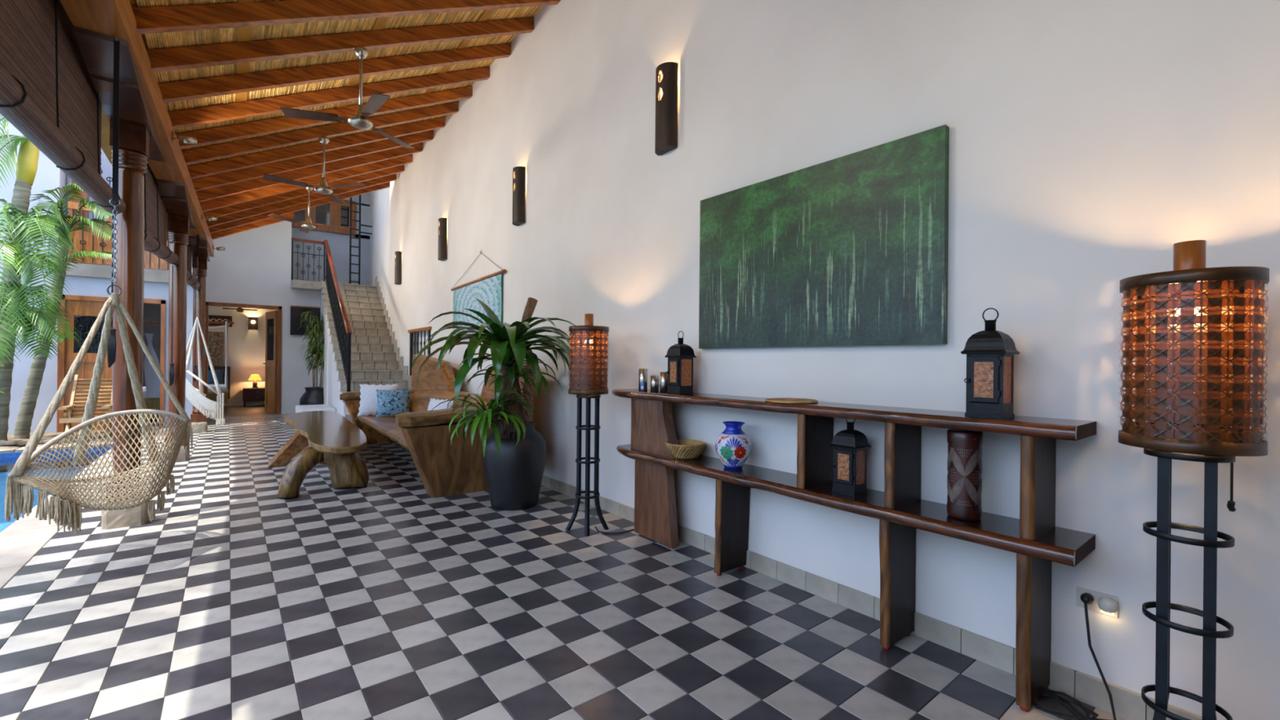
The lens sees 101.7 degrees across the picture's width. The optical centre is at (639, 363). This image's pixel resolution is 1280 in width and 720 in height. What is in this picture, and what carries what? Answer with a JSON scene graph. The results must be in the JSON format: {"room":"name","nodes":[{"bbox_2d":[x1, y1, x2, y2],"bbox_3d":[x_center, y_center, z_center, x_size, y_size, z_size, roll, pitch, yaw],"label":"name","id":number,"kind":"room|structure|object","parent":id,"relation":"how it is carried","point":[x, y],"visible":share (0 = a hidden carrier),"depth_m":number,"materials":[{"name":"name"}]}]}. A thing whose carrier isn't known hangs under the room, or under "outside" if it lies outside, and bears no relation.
{"room":"covered patio","nodes":[
{"label":"covered patio","id":0,"kind":"room"},
{"bbox_2d":[0,446,112,532],"bbox_3d":[-6.446,1.840,0.643,6.670,1.170,13.290,1,0,-38],"label":"pool","id":1,"kind":"object","parent":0,"point":[6,460],"depth_m":7.25,"materials":[{"name":"liquid"}]},
{"bbox_2d":[0,439,143,472],"bbox_3d":[-10.517,1.322,6.070,7.000,0.329,0.400,1,0,-38],"label":"pool coping","id":2,"kind":"object","parent":1,"relation":"on","point":[2,449],"visible":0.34,"depth_m":7.43,"materials":[{"name":"stone"}]},
{"bbox_2d":[0,443,145,590],"bbox_3d":[-3.639,1.401,2.741,0.330,0.300,13.048,1,0,-38],"label":"pool deck","id":3,"kind":"object","parent":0,"point":[20,541],"visible":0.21,"depth_m":3.72,"materials":[{"name":"stone"}]},
{"bbox_2d":[0,113,193,446],"bbox_3d":[-12.419,-2.732,8.125,8.500,8.200,1.970,1,0,-38],"label":"wall","id":4,"kind":"structure","parent":0,"point":[48,176],"depth_m":8.81,"materials":[{"name":"paint"}]},
{"bbox_2d":[57,294,112,432],"bbox_3d":[-9.649,0.009,9.142,0.750,2.370,0.140,1,0,-38],"label":"door","id":5,"kind":"structure","parent":4,"relation":"in","point":[87,307],"depth_m":9.05,"materials":[{"name":"brown wood"}]},
{"bbox_2d":[66,262,192,284],"bbox_3d":[-9.737,-1.627,10.104,1.820,0.220,1.800,1,0,-38],"label":"balcony slab","id":6,"kind":"object","parent":4,"relation":"attached to","point":[85,269],"visible":0.14,"depth_m":9.17,"materials":[{"name":"concrete"}]},
{"bbox_2d":[71,180,88,263],"bbox_3d":[-10.041,-3.080,9.344,0.180,2.660,0.200,1,0,-38],"label":"post","id":7,"kind":"object","parent":6,"relation":"on","point":[83,193],"visible":0.07,"depth_m":9.28,"materials":[{"name":"brown wood"}]},
{"bbox_2d":[67,200,169,270],"bbox_3d":[-9.263,-2.267,9.415,1.460,1.030,0.082,1,0,-38],"label":"balcony railing","id":8,"kind":"object","parent":6,"relation":"on","point":[82,240],"visible":0.29,"depth_m":9.16,"materials":[{"name":"brown wood"}]},
{"bbox_2d":[143,298,165,428],"bbox_3d":[-9.111,0.004,9.630,0.500,2.390,0.240,1,0,-38],"label":"doorway frame","id":9,"kind":"object","parent":4,"relation":"attached to","point":[150,301],"visible":0.36,"depth_m":9.67,"materials":[{"name":"brown wood"}]},
{"bbox_2d":[60,303,160,444],"bbox_3d":[-11.123,-0.070,9.945,3.730,2.900,2.750,1,0,-38],"label":"wall","id":10,"kind":"structure","parent":0,"point":[152,313],"depth_m":11.70,"materials":[{"name":"white paint"}]},
{"bbox_2d":[142,320,160,417],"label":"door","id":11,"kind":"structure","parent":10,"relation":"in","point":[151,393],"depth_m":10.53,"materials":[{"name":"white glass"}]},
{"bbox_2d":[141,427,191,443],"bbox_3d":[-8.153,1.358,8.861,0.830,0.300,2.250,1,0,-38],"label":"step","id":12,"kind":"structure","parent":0,"point":[160,429],"depth_m":8.77,"materials":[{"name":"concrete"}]},
{"bbox_2d":[208,306,277,405],"bbox_3d":[-10.880,-0.268,13.003,4.200,2.900,3.350,1,0,-38],"label":"wall","id":13,"kind":"structure","parent":0,"point":[246,348],"depth_m":14.69,"materials":[{"name":"paint"}]},
{"bbox_2d":[208,331,224,366],"bbox_3d":[-11.679,-0.350,14.226,0.500,1.050,0.024,1,0,-38],"label":"painting","id":14,"kind":"object","parent":13,"relation":"hanging from","point":[215,339],"depth_m":14.28},
{"bbox_2d":[208,315,231,327],"bbox_3d":[-11.617,-1.175,14.310,0.650,0.300,0.054,1,0,-38],"label":"carving","id":15,"kind":"object","parent":13,"relation":"attached to","point":[211,317],"visible":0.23,"depth_m":14.32,"materials":[{"name":"brown wood"}]},
{"bbox_2d":[222,307,257,311],"bbox_3d":[-10.155,-1.461,13.229,0.700,0.300,0.160,1,0,-38],"label":"fan","id":16,"kind":"object","parent":13,"relation":"hanging from","point":[238,309],"visible":0.63,"depth_m":13.18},
{"bbox_2d":[248,316,257,329],"bbox_3d":[-10.954,-1.138,14.754,0.220,0.360,0.180,1,0,-38],"label":"sconce","id":17,"kind":"object","parent":13,"relation":"attached to","point":[252,321],"visible":1,"depth_m":14.73,"materials":[{"name":"brown"}]},
{"bbox_2d":[205,220,319,413],"bbox_3d":[-8.877,-1.149,12.316,2.520,5.100,0.200,1,0,-38],"label":"wall","id":18,"kind":"structure","parent":0,"point":[254,267],"depth_m":12.31,"materials":[{"name":"paint"}]},
{"bbox_2d":[204,301,281,417],"bbox_3d":[-9.176,-0.086,12.069,1.420,2.570,0.230,1,0,-38],"label":"door frame","id":19,"kind":"structure","parent":18,"relation":"attached to","point":[207,304],"depth_m":12.29,"materials":[{"name":"brown wood"}]},
{"bbox_2d":[262,310,277,413],"bbox_3d":[-9.090,-0.041,12.764,0.796,2.480,0.127,1,0,40],"label":"door leaf","id":20,"kind":"structure","parent":18,"relation":"in","point":[271,317],"depth_m":12.74,"materials":[{"name":"brown wood"}]},
{"bbox_2d":[289,305,320,335],"bbox_3d":[-8.087,-1.041,12.752,0.780,0.700,0.076,1,0,-38],"label":"framed painting","id":21,"kind":"object","parent":18,"relation":"attached to","point":[295,310],"visible":0.54,"depth_m":12.61,"materials":[{"name":"black"}]},
{"bbox_2d":[101,0,542,240],"bbox_3d":[-1.428,-2.997,3.181,3.620,1.891,18.050,1,0,-38],"label":"ceiling","id":22,"kind":"structure","parent":0,"point":[238,34],"depth_m":4.94,"materials":[{"name":"wood"}]},
{"bbox_2d":[210,212,294,239],"bbox_3d":[-7.449,-2.606,9.865,1.500,0.915,0.070,1,0,-38],"label":"rafter","id":23,"kind":"object","parent":22,"relation":"attached to","point":[237,229],"visible":0.43,"depth_m":9.86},
{"bbox_2d":[208,182,390,233],"bbox_3d":[-6.438,-2.998,9.883,3.105,1.710,0.070,1,0,-38],"label":"rafter","id":24,"kind":"object","parent":22,"relation":"attached to","point":[228,225],"visible":0.43,"depth_m":9.80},
{"bbox_2d":[205,173,396,226],"bbox_3d":[-6.100,-2.996,9.456,3.105,1.706,0.070,1,0,-38],"label":"rafter","id":25,"kind":"object","parent":22,"relation":"attached to","point":[291,202],"visible":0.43,"depth_m":9.31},
{"bbox_2d":[203,164,404,219],"bbox_3d":[-5.734,-2.995,8.993,3.105,1.702,0.070,1,0,-38],"label":"rafter","id":26,"kind":"object","parent":22,"relation":"attached to","point":[255,203],"visible":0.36,"depth_m":8.81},
{"bbox_2d":[199,153,413,212],"bbox_3d":[-5.384,-2.994,8.549,3.105,1.698,0.070,1,0,-38],"label":"rafter","id":27,"kind":"object","parent":22,"relation":"attached to","point":[244,197],"visible":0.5,"depth_m":8.42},
{"bbox_2d":[267,186,351,233],"bbox_3d":[-5.306,-2.559,8.518,1.027,0.710,1.136,1,0,-6],"label":"ceiling fan","id":28,"kind":"object","parent":27,"relation":"hanging from","point":[306,227],"visible":0.92,"depth_m":8.49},
{"bbox_2d":[195,142,422,202],"bbox_3d":[-4.997,-2.992,8.059,3.105,1.694,0.070,1,0,-38],"label":"rafter","id":29,"kind":"object","parent":22,"relation":"attached to","point":[221,191],"visible":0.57,"depth_m":7.96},
{"bbox_2d":[191,129,433,191],"bbox_3d":[-4.625,-2.990,7.588,3.105,1.690,0.070,1,0,-38],"label":"rafter","id":30,"kind":"object","parent":22,"relation":"attached to","point":[238,175],"visible":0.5,"depth_m":7.41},
{"bbox_2d":[186,116,444,178],"bbox_3d":[-4.262,-2.989,7.129,3.105,1.686,0.070,1,0,-38],"label":"rafter","id":31,"kind":"object","parent":22,"relation":"attached to","point":[214,167],"visible":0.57,"depth_m":6.92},
{"bbox_2d":[182,102,458,164],"bbox_3d":[-3.890,-2.987,6.658,3.105,1.682,0.070,1,0,-38],"label":"rafter","id":32,"kind":"object","parent":22,"relation":"attached to","point":[231,148],"visible":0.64,"depth_m":6.41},
{"bbox_2d":[262,136,365,204],"bbox_3d":[-3.900,-2.502,6.519,1.027,0.710,1.136,1,0,23],"label":"ceiling fan","id":33,"kind":"object","parent":32,"relation":"hanging from","point":[322,188],"visible":1,"depth_m":6.51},
{"bbox_2d":[175,85,472,148],"bbox_3d":[-3.546,-2.984,6.222,3.105,1.682,0.070,1,0,-38],"label":"rafter","id":34,"kind":"object","parent":22,"relation":"attached to","point":[230,132],"visible":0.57,"depth_m":5.92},
{"bbox_2d":[168,66,489,128],"bbox_3d":[-3.172,-2.981,5.747,3.105,1.682,0.070,1,0,-38],"label":"rafter","id":35,"kind":"object","parent":22,"relation":"attached to","point":[215,113],"visible":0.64,"depth_m":5.50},
{"bbox_2d":[158,43,511,102],"bbox_3d":[-2.778,-2.977,5.249,3.105,1.682,0.070,1,0,-38],"label":"rafter","id":36,"kind":"object","parent":22,"relation":"attached to","point":[172,91],"visible":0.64,"depth_m":4.99,"materials":[{"name":"wood"}]},
{"bbox_2d":[146,17,533,72],"bbox_3d":[-2.409,-2.973,4.782,3.105,1.682,0.070,1,0,-38],"label":"rafter","id":37,"kind":"object","parent":22,"relation":"attached to","point":[213,55],"visible":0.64,"depth_m":4.49,"materials":[{"name":"wood"}]},
{"bbox_2d":[280,45,415,148],"bbox_3d":[-2.465,-2.484,4.602,1.136,0.710,1.027,1,0,-38],"label":"ceiling fan","id":38,"kind":"object","parent":37,"relation":"hanging from","point":[376,100],"visible":1,"depth_m":4.64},
{"bbox_2d":[132,0,560,34],"bbox_3d":[-2.049,-2.970,4.325,3.105,1.682,0.070,1,0,-38],"label":"rafter","id":39,"kind":"object","parent":22,"relation":"attached to","point":[153,20],"visible":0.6,"depth_m":3.87,"materials":[{"name":"wood"}]},
{"bbox_2d":[290,279,366,291],"bbox_3d":[-7.818,-1.883,13.784,2.450,0.190,2.000,1,0,-38],"label":"landing","id":40,"kind":"object","parent":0,"point":[304,285],"visible":0.21,"depth_m":12.43,"materials":[{"name":"concrete"}]},
{"bbox_2d":[291,237,325,281],"bbox_3d":[-8.129,-2.506,12.782,0.710,1.050,0.060,1,0,-38],"label":"landing railing","id":41,"kind":"object","parent":40,"relation":"on","point":[292,238],"visible":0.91,"depth_m":12.74,"materials":[{"name":"black metal"}]},
{"bbox_2d":[349,195,372,284],"bbox_3d":[-7.554,-3.581,14.107,0.540,3.210,0.040,1,0,-38],"label":"ladder","id":42,"kind":"object","parent":40,"relation":"on","point":[351,202],"visible":0.76,"depth_m":14.04,"materials":[{"name":"metal"}]},
{"bbox_2d":[291,192,370,285],"bbox_3d":[-8.028,-3.791,14.114,2.800,4.000,1.600,1,0,-38],"label":"wall","id":43,"kind":"structure","parent":0,"point":[339,244],"depth_m":14.58,"materials":[{"name":"paint"}]},
{"bbox_2d":[291,199,355,235],"bbox_3d":[-8.861,-4.099,14.486,1.650,1.000,0.580,1,0,-38],"label":"window","id":44,"kind":"structure","parent":43,"relation":"in","point":[331,214],"depth_m":14.41,"materials":[{"name":"brown wood"}]},
{"bbox_2d":[0,404,1125,719],"bbox_3d":[-3.784,1.375,5.208,5.700,0.249,24.300,1,0,-38],"label":"floor","id":45,"kind":"structure","parent":0,"point":[386,598],"depth_m":2.57,"materials":[{"name":"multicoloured tile"}]},
{"bbox_2d":[71,25,165,529],"bbox_3d":[-3.997,-0.366,4.071,0.255,3.228,2.440,1,0,-38],"label":"wooden column","id":46,"kind":"structure","parent":45,"relation":"on","point":[139,141],"depth_m":4.00,"materials":[{"name":"wood"}]},
{"bbox_2d":[155,178,195,461],"bbox_3d":[-5.899,-0.384,6.646,0.255,3.228,2.440,1,0,-38],"label":"wooden column","id":47,"kind":"structure","parent":45,"relation":"on","point":[173,195],"depth_m":6.58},
{"bbox_2d":[59,0,213,257],"bbox_3d":[-3.735,-2.092,3.819,0.240,0.225,14.907,1,0,-37],"label":"beam","id":48,"kind":"structure","parent":47,"relation":"on","point":[112,18],"depth_m":3.75,"materials":[{"name":"wood"}]},
{"bbox_2d":[0,0,125,213],"bbox_3d":[-2.922,-1.575,2.534,0.149,1.055,3.376,1,0,-36],"label":"bamboo blind","id":49,"kind":"object","parent":48,"relation":"hanging from","point":[48,93],"visible":0.91,"depth_m":2.84,"materials":[{"name":"black"}]},
{"bbox_2d":[106,215,116,367],"bbox_3d":[-3.922,-0.536,3.874,0.050,1.131,0.049,1,0,-38],"label":"blind cord","id":50,"kind":"object","parent":49,"relation":"hanging from","point":[111,350],"visible":0.79,"depth_m":3.87,"materials":[{"name":"fabric"}]},
{"bbox_2d":[4,36,192,534],"bbox_3d":[-3.327,-0.523,3.330,0.730,2.970,0.978,1,0,-38],"label":"chair","id":51,"kind":"object","parent":48,"relation":"hanging from","point":[68,510],"visible":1,"depth_m":3.14,"materials":[{"name":"beige"}]},
{"bbox_2d":[144,163,180,264],"bbox_3d":[-4.989,-1.572,5.381,0.149,1.099,2.870,1,0,-36],"label":"bamboo blind","id":52,"kind":"object","parent":48,"relation":"hanging from","point":[155,214],"visible":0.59,"depth_m":5.60,"materials":[{"name":"black"}]},
{"bbox_2d":[168,265,174,386],"bbox_3d":[-5.804,-0.469,6.465,0.050,1.501,0.049,1,0,-38],"label":"blind cord","id":53,"kind":"object","parent":52,"relation":"hanging from","point":[171,372],"visible":1,"depth_m":6.46,"materials":[{"name":"black plastic"}]},
{"bbox_2d":[171,131,197,144],"bbox_3d":[-4.221,-2.083,4.829,0.100,0.097,0.183,1,0,39],"label":"spotlight","id":54,"kind":"object","parent":48,"relation":"attached to","point":[183,139],"visible":1,"depth_m":4.81,"materials":[{"name":"silver metal"}]},
{"bbox_2d":[186,244,201,289],"bbox_3d":[-6.885,-1.668,7.947,0.149,0.943,2.846,1,0,-36],"label":"bamboo blind","id":55,"kind":"object","parent":48,"relation":"hanging from","point":[191,280],"visible":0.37,"depth_m":8.46,"materials":[{"name":"black"}]},
{"bbox_2d":[193,289,196,382],"bbox_3d":[-7.678,-0.487,9.000,0.050,1.601,0.049,1,0,-38],"label":"blind cord","id":56,"kind":"object","parent":55,"relation":"hanging from","point":[194,364],"visible":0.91,"depth_m":9.00,"materials":[{"name":"fabric"}]},
{"bbox_2d":[185,235,225,426],"bbox_3d":[-6.965,-0.523,8.216,0.826,2.985,0.374,1,0,26],"label":"chair","id":57,"kind":"object","parent":48,"relation":"hanging from","point":[196,397],"visible":0.95,"depth_m":8.16,"materials":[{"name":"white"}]},
{"bbox_2d":[201,213,217,221],"bbox_3d":[-6.216,-2.102,7.522,0.100,0.097,0.183,1,0,39],"label":"spotlight","id":58,"kind":"object","parent":48,"relation":"attached to","point":[207,218],"visible":1,"depth_m":7.50,"materials":[{"name":"silver metal"}]},
{"bbox_2d":[187,235,210,433],"bbox_3d":[-7.802,-0.402,9.220,0.255,3.228,2.440,1,0,-38],"label":"wooden column","id":59,"kind":"structure","parent":45,"relation":"on","point":[198,422],"depth_m":9.15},
{"bbox_2d":[208,320,233,404],"bbox_3d":[-11.410,-0.063,13.172,1.780,2.080,2.070,1,0,-38],"label":"canopy bed","id":60,"kind":"object","parent":45,"relation":"on","point":[225,388],"visible":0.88,"depth_m":13.01,"materials":[{"name":"white fabric"}]},
{"bbox_2d":[208,369,223,384],"bbox_3d":[-11.489,0.357,13.896,0.600,0.392,0.210,1,0,-38],"label":"pillow","id":61,"kind":"object","parent":60,"relation":"on","point":[219,373],"visible":0.38,"depth_m":13.95,"materials":[{"name":"blue fabric"}]},
{"bbox_2d":[242,387,265,406],"bbox_3d":[-10.769,0.933,14.664,0.650,0.500,0.495,1,0,-38],"label":"nightstand","id":62,"kind":"object","parent":45,"relation":"on","point":[249,394],"visible":0.77,"depth_m":14.45,"materials":[{"name":"brown wood"}]},
{"bbox_2d":[248,374,262,387],"bbox_3d":[-10.806,0.493,14.627,0.300,0.380,0.300,1,0,-38],"label":"bedside lamp","id":63,"kind":"object","parent":62,"relation":"on","point":[253,377],"visible":0.99,"depth_m":14.57,"materials":[{"name":"fabric"}]},
{"bbox_2d":[296,310,324,404],"bbox_3d":[-7.342,-0.134,12.105,1.105,2.700,1.080,1,0,-12],"label":"bamboo plant","id":64,"kind":"object","parent":45,"relation":"on","point":[313,395],"visible":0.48,"depth_m":11.85,"materials":[{"name":"green plant"}]},
{"bbox_2d":[295,404,335,413],"bbox_3d":[-6.086,1.018,9.758,0.520,0.420,1.100,1,0,-38],"label":"bench","id":65,"kind":"object","parent":45,"relation":"on","point":[300,408],"visible":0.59,"depth_m":9.56,"materials":[{"name":"white paint"}]},
{"bbox_2d":[267,410,368,497],"bbox_3d":[-4.030,1.002,6.450,0.955,0.492,4.210,1,0,-38],"label":"coffee table","id":66,"kind":"object","parent":45,"relation":"on","point":[335,442],"visible":1,"depth_m":5.21,"materials":[{"name":"brown wood"}]},
{"bbox_2d":[319,275,411,423],"bbox_3d":[-5.798,-0.499,10.975,1.326,3.460,5.999,1,0,-36],"label":"staircase","id":67,"kind":"structure","parent":45,"relation":"on","point":[375,360],"depth_m":10.65,"materials":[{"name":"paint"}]},
{"bbox_2d":[322,240,351,391],"bbox_3d":[-6.340,-1.205,10.810,0.086,3.662,5.223,1,0,-35],"label":"stair railing","id":68,"kind":"object","parent":67,"relation":"on","point":[343,329],"visible":0.99,"depth_m":9.92,"materials":[{"name":"brown wood"}]},
{"bbox_2d":[339,354,534,497],"bbox_3d":[-2.895,0.553,6.645,1.188,1.410,4.603,1,0,-37],"label":"bench","id":69,"kind":"object","parent":45,"relation":"on","point":[445,468],"visible":0.66,"depth_m":5.13,"materials":[{"name":"brown wood"}]},
{"bbox_2d":[357,383,398,416],"bbox_3d":[-4.030,0.558,8.028,0.568,0.501,0.233,1,0,-15],"label":"cushion","id":70,"kind":"object","parent":69,"relation":"on","point":[368,402],"visible":0.58,"depth_m":7.93,"materials":[{"name":"white fabric"}]},
{"bbox_2d":[375,389,410,417],"bbox_3d":[-3.720,0.596,7.864,0.476,0.412,0.218,1,0,-18],"label":"cushion","id":71,"kind":"object","parent":69,"relation":"on","point":[389,402],"visible":0.95,"depth_m":7.79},
{"bbox_2d":[426,397,453,410],"bbox_3d":[-2.404,0.624,6.229,0.427,0.416,0.211,1,0,32],"label":"cushion","id":72,"kind":"object","parent":69,"relation":"on","point":[433,402],"visible":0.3,"depth_m":6.17,"materials":[{"name":"white fabric"}]},
{"bbox_2d":[410,297,575,511],"bbox_3d":[-1.196,0.332,4.634,1.365,1.886,1.398,1,0,6],"label":"dracaena","id":73,"kind":"object","parent":45,"relation":"on","point":[514,454],"visible":0.98,"depth_m":4.48,"materials":[{"name":"plant"}]},
{"bbox_2d":[482,420,546,511],"bbox_3d":[-1.132,0.904,4.711,0.570,0.742,0.570,1,0,-38],"label":"pot","id":74,"kind":"object","parent":45,"relation":"on","point":[513,477],"depth_m":4.50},
{"bbox_2d":[565,313,608,536],"bbox_3d":[-0.400,0.450,4.024,0.308,1.665,0.308,1,0,40],"label":"floor lamp","id":75,"kind":"object","parent":45,"relation":"on","point":[592,352],"visible":1,"depth_m":3.94,"materials":[{"name":"brown"}]},
{"bbox_2d":[595,526,634,533],"bbox_3d":[-0.151,1.272,4.020,0.369,0.024,0.158,1,0,-19],"label":"cable","id":76,"kind":"object","parent":45,"relation":"on","point":[595,526],"visible":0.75,"depth_m":3.95,"materials":[{"name":"black plastic"}]},
{"bbox_2d":[612,388,1096,711],"bbox_3d":[0.724,0.751,3.006,0.320,1.084,2.855,1,0,-38],"label":"console table","id":77,"kind":"object","parent":45,"relation":"on","point":[1037,542],"visible":0.96,"depth_m":2.37,"materials":[{"name":"brown wood"}]},
{"bbox_2d":[638,368,647,391],"bbox_3d":[0.023,0.120,3.904,0.066,0.165,0.066,1,0,-38],"label":"cylinder","id":78,"kind":"object","parent":77,"relation":"on","point":[642,373],"visible":1,"depth_m":3.88,"materials":[{"name":"blue"}]},
{"bbox_2d":[650,375,658,391],"bbox_3d":[0.106,0.146,3.798,0.060,0.115,0.060,1,0,-38],"label":"cylinder","id":79,"kind":"object","parent":77,"relation":"on","point":[654,379],"visible":1,"depth_m":3.77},
{"bbox_2d":[659,372,667,392],"bbox_3d":[0.172,0.131,3.683,0.060,0.145,0.060,1,0,-38],"label":"cylinder","id":80,"kind":"object","parent":77,"relation":"on","point":[664,376],"visible":0.77,"depth_m":3.66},
{"bbox_2d":[664,330,696,394],"bbox_3d":[0.278,-0.010,3.582,0.156,0.430,0.156,1,0,-38],"label":"lantern","id":81,"kind":"object","parent":77,"relation":"on","point":[680,356],"visible":1,"depth_m":3.54,"materials":[{"name":"black"}]},
{"bbox_2d":[665,439,705,459],"bbox_3d":[0.307,0.584,3.539,0.272,0.102,0.272,1,0,-38],"label":"woven bowl","id":82,"kind":"object","parent":77,"relation":"on","point":[687,449],"visible":0.98,"depth_m":3.45,"materials":[{"name":"wicker"}]},
{"bbox_2d":[715,421,751,469],"bbox_3d":[0.574,0.500,3.200,0.222,0.278,0.221,1,0,-38],"label":"vase","id":83,"kind":"object","parent":77,"relation":"on","point":[733,446],"visible":1,"depth_m":3.13,"materials":[{"name":"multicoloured ceramic"}]},
{"bbox_2d":[764,397,817,404],"bbox_3d":[0.834,0.204,2.876,0.282,0.013,0.282,1,0,29],"label":"tray","id":84,"kind":"object","parent":77,"relation":"on","point":[778,400],"visible":1,"depth_m":2.80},
{"bbox_2d":[829,418,871,496],"bbox_3d":[1.049,0.445,2.601,0.144,0.396,0.144,1,0,-38],"label":"lantern","id":85,"kind":"object","parent":77,"relation":"on","point":[850,445],"visible":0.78,"depth_m":2.56,"materials":[{"name":"black"}]},
{"bbox_2d":[617,388,1096,440],"bbox_3d":[0.739,0.236,3.014,0.294,0.052,2.855,1,0,-38],"label":"shelf","id":86,"kind":"object","parent":77,"relation":"attached to","point":[1029,428],"depth_m":2.32,"materials":[{"name":"wood"}]},
{"bbox_2d":[619,444,1095,566],"bbox_3d":[0.754,0.669,2.985,0.300,0.056,2.785,1,0,-38],"label":"shelf","id":87,"kind":"object","parent":77,"relation":"attached to","point":[1065,546],"depth_m":2.32,"materials":[{"name":"wood"}]},
{"bbox_2d":[946,428,982,520],"bbox_3d":[1.368,0.464,2.197,0.130,0.365,0.130,1,0,-38],"label":"decorative vase","id":88,"kind":"object","parent":77,"relation":"on","point":[964,464],"visible":1,"depth_m":2.15,"materials":[{"name":"red wood"}]},
{"bbox_2d":[960,307,1019,418],"bbox_3d":[1.428,-0.006,2.126,0.161,0.443,0.161,1,0,-38],"label":"lantern","id":89,"kind":"object","parent":77,"relation":"on","point":[989,352],"visible":1,"depth_m":2.08,"materials":[{"name":"black"}]},
{"bbox_2d":[1033,592,1115,719],"bbox_3d":[1.587,1.087,1.852,0.249,0.421,0.370,1,0,13],"label":"cable","id":90,"kind":"object","parent":45,"relation":"on","point":[1087,598],"visible":0.85,"depth_m":1.95,"materials":[{"name":"black"}]},
{"bbox_2d":[1118,240,1269,719],"bbox_3d":[1.643,0.469,1.566,0.308,1.665,0.308,1,0,-42],"label":"floor lamp","id":91,"kind":"object","parent":45,"relation":"on","point":[1200,302],"visible":1,"depth_m":1.49,"materials":[{"name":"metal"}]},
{"bbox_2d":[369,0,1279,719],"bbox_3d":[-2.272,-2.386,7.465,0.672,7.700,18.818,1,0,-36],"label":"wall","id":92,"kind":"structure","parent":0,"point":[1090,140],"depth_m":2.44,"materials":[{"name":"paint"}]},
{"bbox_2d":[394,251,401,284],"bbox_3d":[-4.684,-1.849,10.079,0.104,0.620,0.210,1,0,-38],"label":"wall sconce","id":93,"kind":"object","parent":92,"relation":"attached to","point":[397,279],"visible":1,"depth_m":10.01,"materials":[{"name":"brown"}]},
{"bbox_2d":[408,326,431,375],"bbox_3d":[-3.777,-0.155,9.075,0.170,0.910,1.320,1,0,-38],"label":"railing","id":94,"kind":"object","parent":92,"relation":"attached to","point":[424,333],"visible":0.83,"depth_m":9.28,"materials":[{"name":"metal"}]},
{"bbox_2d":[438,217,447,261],"bbox_3d":[-3.033,-1.903,7.980,0.104,0.620,0.210,1,0,-38],"label":"wall sconce","id":95,"kind":"object","parent":92,"relation":"attached to","point":[442,222],"visible":1,"depth_m":7.91,"materials":[{"name":"brown"}]},
{"bbox_2d":[450,249,506,335],"bbox_3d":[-2.183,-0.915,6.938,0.051,1.160,1.861,1,0,-38],"label":"tapestry","id":96,"kind":"object","parent":92,"relation":"attached to","point":[487,289],"visible":0.7,"depth_m":6.87,"materials":[{"name":"blue fabric"}]},
{"bbox_2d":[512,166,525,226],"bbox_3d":[-1.381,-1.892,5.889,0.104,0.620,0.210,1,0,-38],"label":"wall sconce","id":97,"kind":"object","parent":92,"relation":"attached to","point":[518,172],"visible":1,"depth_m":5.82,"materials":[{"name":"brown"}]},
{"bbox_2d":[654,62,678,155],"bbox_3d":[0.181,-1.913,3.911,0.104,0.620,0.210,1,0,-38],"label":"wall sconce","id":98,"kind":"object","parent":92,"relation":"attached to","point":[666,108],"visible":1,"depth_m":3.85,"materials":[{"name":"brown"}]},
{"bbox_2d":[698,124,949,348],"bbox_3d":[0.917,-0.611,3.008,0.042,1.030,1.575,1,0,-38],"label":"painting","id":99,"kind":"object","parent":92,"relation":"attached to","point":[850,250],"visible":1,"depth_m":2.81},
{"bbox_2d":[541,475,1201,719],"bbox_3d":[-0.222,1.230,4.451,0.019,0.108,11.500,1,0,-38],"label":"baseboard","id":100,"kind":"structure","parent":92,"relation":"attached to","point":[1128,704],"depth_m":2.40,"materials":[{"name":"beige tile"}]},
{"bbox_2d":[1075,586,1118,617],"bbox_3d":[1.738,0.905,1.983,0.008,0.075,0.120,1,0,-38],"label":"wall outlet","id":101,"kind":"object","parent":92,"relation":"attached to","point":[1096,595],"visible":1,"depth_m":1.99,"materials":[{"name":"beige"}]},
{"bbox_2d":[1097,596,1118,615],"bbox_3d":[1.742,0.900,1.942,0.036,0.060,0.060,1,0,-38],"label":"night light","id":102,"kind":"object","parent":101,"relation":"attached to","point":[1107,605],"visible":1,"depth_m":1.93,"materials":[{"name":"beige"}]},
{"label":"outside","id":103,"kind":"structure","parent":0,"visible":0},
{"bbox_2d":[0,426,157,446],"bbox_3d":[-11.142,1.163,6.863,7.000,0.075,1.720,1,0,-38],"label":"ground","id":104,"kind":"structure","parent":103,"point":[46,435],"depth_m":8.26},
{"bbox_2d":[0,440,17,446],"bbox_3d":[-9.159,1.160,7.546,0.204,0.078,0.132,1,0,-38],"label":"rock","id":105,"kind":"object","parent":104,"relation":"on","point":[7,443],"visible":1,"depth_m":7.52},
{"bbox_2d":[0,114,39,440],"bbox_3d":[-9.158,-1.430,7.664,1.113,5.268,0.779,1,0,-38],"label":"palm tree","id":106,"kind":"object","parent":104,"relation":"on","point":[27,162],"visible":0.36,"depth_m":7.73,"materials":[{"name":"green plant"}]},
{"bbox_2d":[0,199,80,365],"bbox_3d":[-8.960,-0.580,7.523,1.068,3.566,1.228,1,0,20],"label":"young palm","id":107,"kind":"object","parent":104,"relation":"on","point":[19,314],"visible":1,"depth_m":7.45,"materials":[{"name":"green plant"}]},
{"bbox_2d":[13,182,113,439],"bbox_3d":[-8.971,-0.836,8.189,1.291,4.087,0.940,1,0,-38],"label":"palm tree","id":108,"kind":"object","parent":104,"relation":"on","point":[24,423],"visible":0.73,"depth_m":8.18,"materials":[{"name":"green plant"}]},
{"bbox_2d":[57,374,112,439],"bbox_3d":[-8.902,0.703,8.437,0.550,1.034,1.020,1,0,-38],"label":"armchair","id":109,"kind":"object","parent":104,"relation":"on","point":[68,419],"visible":0.52,"depth_m":8.51,"materials":[{"name":"brown wood"}]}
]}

